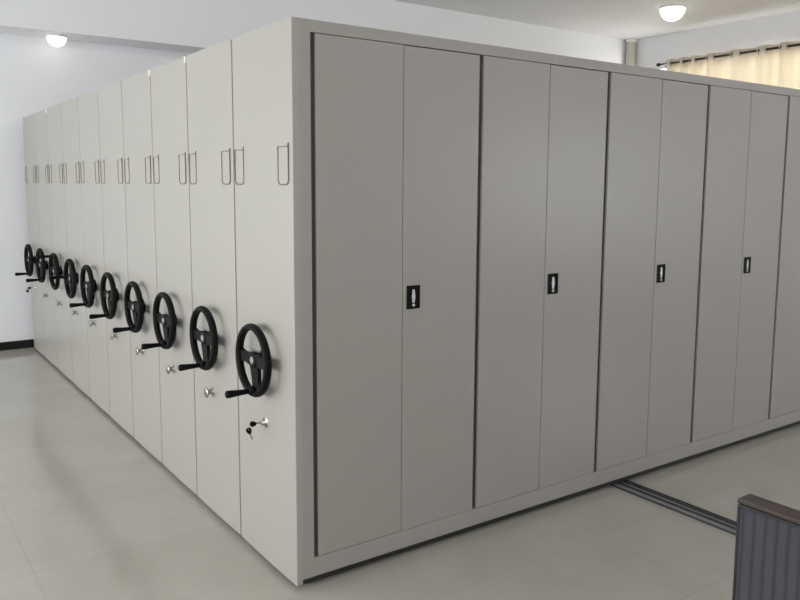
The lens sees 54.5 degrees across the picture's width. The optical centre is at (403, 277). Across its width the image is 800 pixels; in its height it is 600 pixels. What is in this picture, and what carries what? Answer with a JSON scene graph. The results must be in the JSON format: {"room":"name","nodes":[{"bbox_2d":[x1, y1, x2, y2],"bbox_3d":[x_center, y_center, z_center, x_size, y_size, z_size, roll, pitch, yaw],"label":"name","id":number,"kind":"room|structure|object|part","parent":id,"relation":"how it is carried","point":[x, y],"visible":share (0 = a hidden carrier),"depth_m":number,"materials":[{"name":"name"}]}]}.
{"room":"archive room","nodes":[
{"label":"archive room","id":0,"kind":"room"},
{"bbox_2d":[0,33,191,341],"bbox_3d":[-2.382,-1.417,9.284,14.000,4.090,0.200,-4,8,-35],"label":"wall","id":1,"kind":"structure","parent":0,"point":[36,75],"depth_m":8.11,"materials":[{"name":"white paint"}]},
{"bbox_2d":[0,339,33,350],"bbox_3d":[-2.333,0.581,9.433,13.999,0.086,0.012,-4,8,-35],"label":"baseboard","id":2,"kind":"structure","parent":1,"relation":"attached to","point":[29,343],"depth_m":8.20,"materials":[{"name":"black"}]},
{"bbox_2d":[0,0,625,63],"bbox_3d":[-2.183,-2.993,8.827,14.000,0.850,0.454,-4,8,-35],"label":"beam","id":3,"kind":"structure","parent":1,"relation":"attached to","point":[185,26],"depth_m":8.77,"materials":[{"name":"white paint"}]},
{"bbox_2d":[46,34,66,46],"bbox_3d":[-3.546,-2.410,7.929,0.195,0.111,0.195,-4,8,-35],"label":"ceiling light","id":4,"kind":"object","parent":3,"relation":"attached to","point":[57,40],"visible":1,"depth_m":7.87,"materials":[{"name":"white plastic"}]},
{"bbox_2d":[0,347,799,599],"bbox_3d":[1.145,1.301,4.542,14.400,0.150,12.500,-4,8,-35],"label":"floor","id":5,"kind":"structure","parent":0,"point":[87,512],"depth_m":3.89,"materials":[{"name":"beige tile"}]},
{"bbox_2d":[15,114,45,356],"bbox_3d":[-1.533,-0.575,9.373,5.774,2.400,0.588,-4,8,-35],"label":"shelving unit","id":6,"kind":"object","parent":5,"relation":"on","point":[28,121],"visible":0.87,"depth_m":7.79,"materials":[{"name":"grey metal"}]},
{"bbox_3d":[-3.821,-0.032,7.784,0.144,0.042,0.042,-4,8,-35],"label":"crank handle","id":7,"kind":"part","parent":6,"relation":"part of","materials":[{"name":"black plastic"}]},
{"bbox_2d":[26,109,58,367],"bbox_3d":[-1.186,-0.516,8.884,5.774,2.400,0.594,-4,8,-35],"label":"shelving unit","id":8,"kind":"object","parent":5,"relation":"on","point":[40,118],"visible":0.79,"depth_m":7.30,"materials":[{"name":"grey metal"}]},
{"bbox_3d":[-3.471,0.028,7.290,0.144,0.042,0.042,-4,8,-35],"label":"crank handle","id":9,"kind":"part","parent":8,"relation":"part of","materials":[{"name":"black plastic"}]},
{"bbox_2d":[37,104,72,381],"bbox_3d":[-0.842,-0.456,8.400,5.774,2.400,0.588,-4,8,-35],"label":"shelving unit","id":10,"kind":"object","parent":5,"relation":"on","point":[57,259],"visible":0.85,"depth_m":6.81,"materials":[{"name":"grey metal"}]},
{"bbox_3d":[-3.123,-0.179,6.770,0.144,0.042,0.042,-4,12,-35],"label":"crank handle","id":11,"kind":"part","parent":10,"relation":"part of","materials":[{"name":"black plastic"}]},
{"bbox_2d":[49,97,89,396],"bbox_3d":[-0.496,-0.396,7.913,5.774,2.400,0.588,-4,8,-35],"label":"shelving unit","id":12,"kind":"object","parent":5,"relation":"on","point":[73,265],"visible":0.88,"depth_m":6.32,"materials":[{"name":"grey metal"}]},
{"bbox_3d":[-2.846,0.003,6.395,0.144,0.042,0.042,-4,11,-35],"label":"crank handle","id":13,"kind":"part","parent":12,"relation":"part of","materials":[{"name":"black plastic"}]},
{"bbox_2d":[69,90,110,415],"bbox_3d":[-0.151,-0.336,7.426,5.774,2.400,0.588,-4,8,-35],"label":"shelving unit","id":14,"kind":"object","parent":5,"relation":"on","point":[93,269],"visible":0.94,"depth_m":5.83,"materials":[{"name":"grey metal"}]},
{"bbox_3d":[-2.436,0.208,5.831,0.144,0.042,0.042,-4,8,-35],"label":"crank handle","id":15,"kind":"part","parent":14,"relation":"part of","materials":[{"name":"black plastic"}]},
{"bbox_2d":[89,81,133,436],"bbox_3d":[0.194,-0.276,6.939,5.774,2.400,0.588,-4,8,-35],"label":"shelving unit","id":16,"kind":"object","parent":5,"relation":"on","point":[114,281],"visible":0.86,"depth_m":5.35,"materials":[{"name":"grey metal"}]},
{"bbox_3d":[-2.092,0.267,5.346,0.144,0.042,0.042,-4,8,-35],"label":"crank handle","id":17,"kind":"part","parent":16,"relation":"part of","materials":[{"name":"black plastic"}]},
{"bbox_2d":[113,70,162,462],"bbox_3d":[0.541,-0.216,6.449,5.774,2.400,0.594,-4,8,-35],"label":"shelving unit","id":18,"kind":"object","parent":5,"relation":"on","point":[140,293],"visible":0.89,"depth_m":4.86,"materials":[{"name":"grey metal"}]},
{"bbox_3d":[-1.749,0.327,4.862,0.144,0.042,0.042,-4,8,-35],"label":"crank handle","id":19,"kind":"part","parent":18,"relation":"part of","materials":[{"name":"black plastic"}]},
{"bbox_2d":[141,56,197,494],"bbox_3d":[0.887,-0.157,5.963,5.774,2.400,0.594,-4,8,-35],"label":"shelving unit","id":20,"kind":"object","parent":5,"relation":"on","point":[173,302],"visible":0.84,"depth_m":4.37,"materials":[{"name":"grey metal"}]},
{"bbox_3d":[-1.409,0.386,4.383,0.144,0.042,0.042,-4,8,-35],"label":"crank handle","id":21,"kind":"part","parent":20,"relation":"part of","materials":[{"name":"black plastic"}]},
{"bbox_2d":[178,39,241,533],"bbox_3d":[1.231,-0.097,5.478,5.774,2.400,0.588,-4,8,-35],"label":"shelving unit","id":22,"kind":"object","parent":5,"relation":"on","point":[213,329],"visible":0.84,"depth_m":3.88,"materials":[{"name":"grey metal"}]},
{"bbox_3d":[-1.059,0.446,3.890,0.144,0.042,0.042,-4,8,-35],"label":"crank handle","id":23,"kind":"part","parent":22,"relation":"part of","materials":[{"name":"black plastic"}]},
{"bbox_2d":[225,17,799,585],"bbox_3d":[1.581,-0.036,4.985,5.774,2.400,0.604,-4,8,-35],"label":"shelving unit","id":24,"kind":"object","parent":5,"relation":"on","point":[479,285],"visible":1,"depth_m":3.79,"materials":[{"name":"grey metal"}]},
{"bbox_3d":[-0.715,0.506,3.404,0.144,0.042,0.042,-4,8,-35],"label":"crank handle","id":25,"kind":"part","parent":24,"relation":"part of","materials":[{"name":"black plastic"}]},
{"bbox_2d":[246,421,260,438],"bbox_3d":[-0.669,0.683,3.468,0.074,0.082,0.018,-2,7,-23],"label":"keys","id":26,"kind":"object","parent":24,"relation":"hanging from","point":[252,423],"visible":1,"depth_m":3.46,"materials":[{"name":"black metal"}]},
{"bbox_3d":[-0.614,0.121,3.453,0.032,2.378,0.594,-4,8,-35],"label":"panel","id":27,"kind":"part","parent":24,"relation":"part of","materials":[{"name":"grey metal"}]},
{"bbox_3d":[-0.191,0.103,3.395,0.436,2.220,0.014,-4,8,-35],"label":"door","id":28,"kind":"part","parent":24,"relation":"part of","materials":[{"name":"grey metal"}]},
{"bbox_3d":[0.043,0.091,3.544,0.073,0.107,0.006,-4,8,-35],"label":"door handle","id":29,"kind":"part","parent":24,"relation":"part of","materials":[{"name":"black plastic"}]},
{"bbox_3d":[0.167,0.076,3.645,0.432,2.218,0.016,-4,8,-35],"label":"door","id":30,"kind":"part","parent":24,"relation":"part of","materials":[{"name":"grey metal"}]},
{"bbox_3d":[0.545,0.046,3.910,0.436,2.220,0.014,-4,8,-35],"label":"door","id":31,"kind":"part","parent":24,"relation":"part of","materials":[{"name":"grey metal"}]},
{"bbox_3d":[0.779,0.035,4.059,0.073,0.107,0.006,-4,8,-35],"label":"door handle","id":32,"kind":"part","parent":24,"relation":"part of","materials":[{"name":"black plastic"}]},
{"bbox_3d":[0.903,0.020,4.160,0.432,2.218,0.016,-4,8,-35],"label":"door","id":33,"kind":"part","parent":24,"relation":"part of","materials":[{"name":"grey metal"}]},
{"bbox_3d":[1.281,-0.010,4.425,0.436,2.220,0.014,-4,8,-35],"label":"door","id":34,"kind":"part","parent":24,"relation":"part of","materials":[{"name":"grey metal"}]},
{"bbox_3d":[1.515,-0.022,4.574,0.073,0.107,0.006,-4,8,-35],"label":"door handle","id":35,"kind":"part","parent":24,"relation":"part of","materials":[{"name":"black plastic"}]},
{"bbox_3d":[1.639,-0.037,4.675,0.432,2.218,0.016,-4,8,-35],"label":"door","id":36,"kind":"part","parent":24,"relation":"part of","materials":[{"name":"grey metal"}]},
{"bbox_3d":[2.017,-0.067,4.940,0.436,2.220,0.014,-4,8,-35],"label":"door","id":37,"kind":"part","parent":24,"relation":"part of","materials":[{"name":"grey metal"}]},
{"bbox_3d":[2.251,-0.078,5.089,0.073,0.107,0.006,-4,8,-35],"label":"door handle","id":38,"kind":"part","parent":24,"relation":"part of","materials":[{"name":"black plastic"}]},
{"bbox_3d":[2.375,-0.093,5.190,0.432,2.218,0.016,-4,8,-35],"label":"door","id":39,"kind":"part","parent":24,"relation":"part of","materials":[{"name":"grey metal"}]},
{"bbox_3d":[2.753,-0.123,5.455,0.436,2.220,0.014,-4,8,-35],"label":"door","id":40,"kind":"part","parent":24,"relation":"part of","materials":[{"name":"grey metal"}]},
{"bbox_2d":[626,39,636,65],"bbox_3d":[3.640,-1.787,12.717,0.168,4.088,0.168,-4,8,-35],"label":"drain pipe","id":41,"kind":"object","parent":5,"relation":"on","point":[630,43],"visible":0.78,"depth_m":12.44,"materials":[{"name":"beige plastic"}]},
{"bbox_2d":[610,480,736,535],"bbox_3d":[0.306,1.048,5.949,0.140,0.011,8.600,-4,8,-35],"label":"floor track","id":42,"kind":"object","parent":5,"relation":"on","point":[727,525],"visible":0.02,"depth_m":4.25,"materials":[{"name":"silver metal"}]},
{"bbox_3d":[0.360,1.043,5.987,0.008,0.007,8.598,-4,8,-35],"label":"rail","id":43,"kind":"part","parent":42,"relation":"part of","materials":[{"name":"grey metal"}]},
{"bbox_2d":[732,494,799,599],"bbox_3d":[1.434,1.085,2.281,0.588,0.815,0.674,-4,8,-35],"label":"partition","id":44,"kind":"object","parent":5,"relation":"on","point":[767,544],"visible":1,"depth_m":2.28,"materials":[{"name":"grey fabric"}]},
{"bbox_3d":[1.225,0.704,2.085,0.069,0.016,0.674,-4,8,-35],"label":"rail","id":45,"kind":"part","parent":44,"relation":"part of","materials":[{"name":"brown wood"}]},
{"bbox_2d":[394,0,799,39],"bbox_3d":[1.171,-2.909,4.043,14.400,0.150,12.500,-4,8,-35],"label":"ceiling","id":46,"kind":"structure","parent":0,"point":[618,19],"depth_m":10.52,"materials":[{"name":"white paint"}]},
{"bbox_2d":[659,4,685,21],"bbox_3d":[3.532,-3.457,10.221,0.338,0.186,0.338,-4,8,-35],"label":"ceiling light","id":47,"kind":"object","parent":46,"relation":"attached to","point":[673,12],"visible":1,"depth_m":10.11,"materials":[{"name":"white plastic"}]},
{"bbox_2d":[635,10,799,67],"bbox_3d":[6.964,-1.250,8.355,0.200,4.090,12.100,-4,8,-35],"label":"wall","id":48,"kind":"structure","parent":0,"point":[784,27],"depth_m":11.30,"materials":[{"name":"white paint"}]},
{"bbox_2d":[648,66,666,68],"bbox_3d":[5.196,-1.929,10.807,0.060,2.438,4.448,-4,8,-35],"label":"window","id":49,"kind":"structure","parent":48,"relation":"in","point":[655,67],"depth_m":12.26,"materials":[{"name":"white"}]},
{"bbox_2d":[656,43,799,66],"bbox_3d":[5.227,-3.081,10.330,0.150,0.060,4.364,-4,8,-35],"label":"curtain rod","id":50,"kind":"object","parent":48,"relation":"attached to","point":[798,44],"visible":0.85,"depth_m":11.09,"materials":[{"name":"brown metal"}]},
{"bbox_2d":[665,41,799,88],"bbox_3d":[5.195,-1.335,10.587,0.212,3.652,4.011,-4,8,-35],"label":"curtain","id":51,"kind":"object","parent":50,"relation":"hanging from","point":[779,67],"visible":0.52,"depth_m":10.90,"materials":[{"name":"beige fabric"}]}
]}

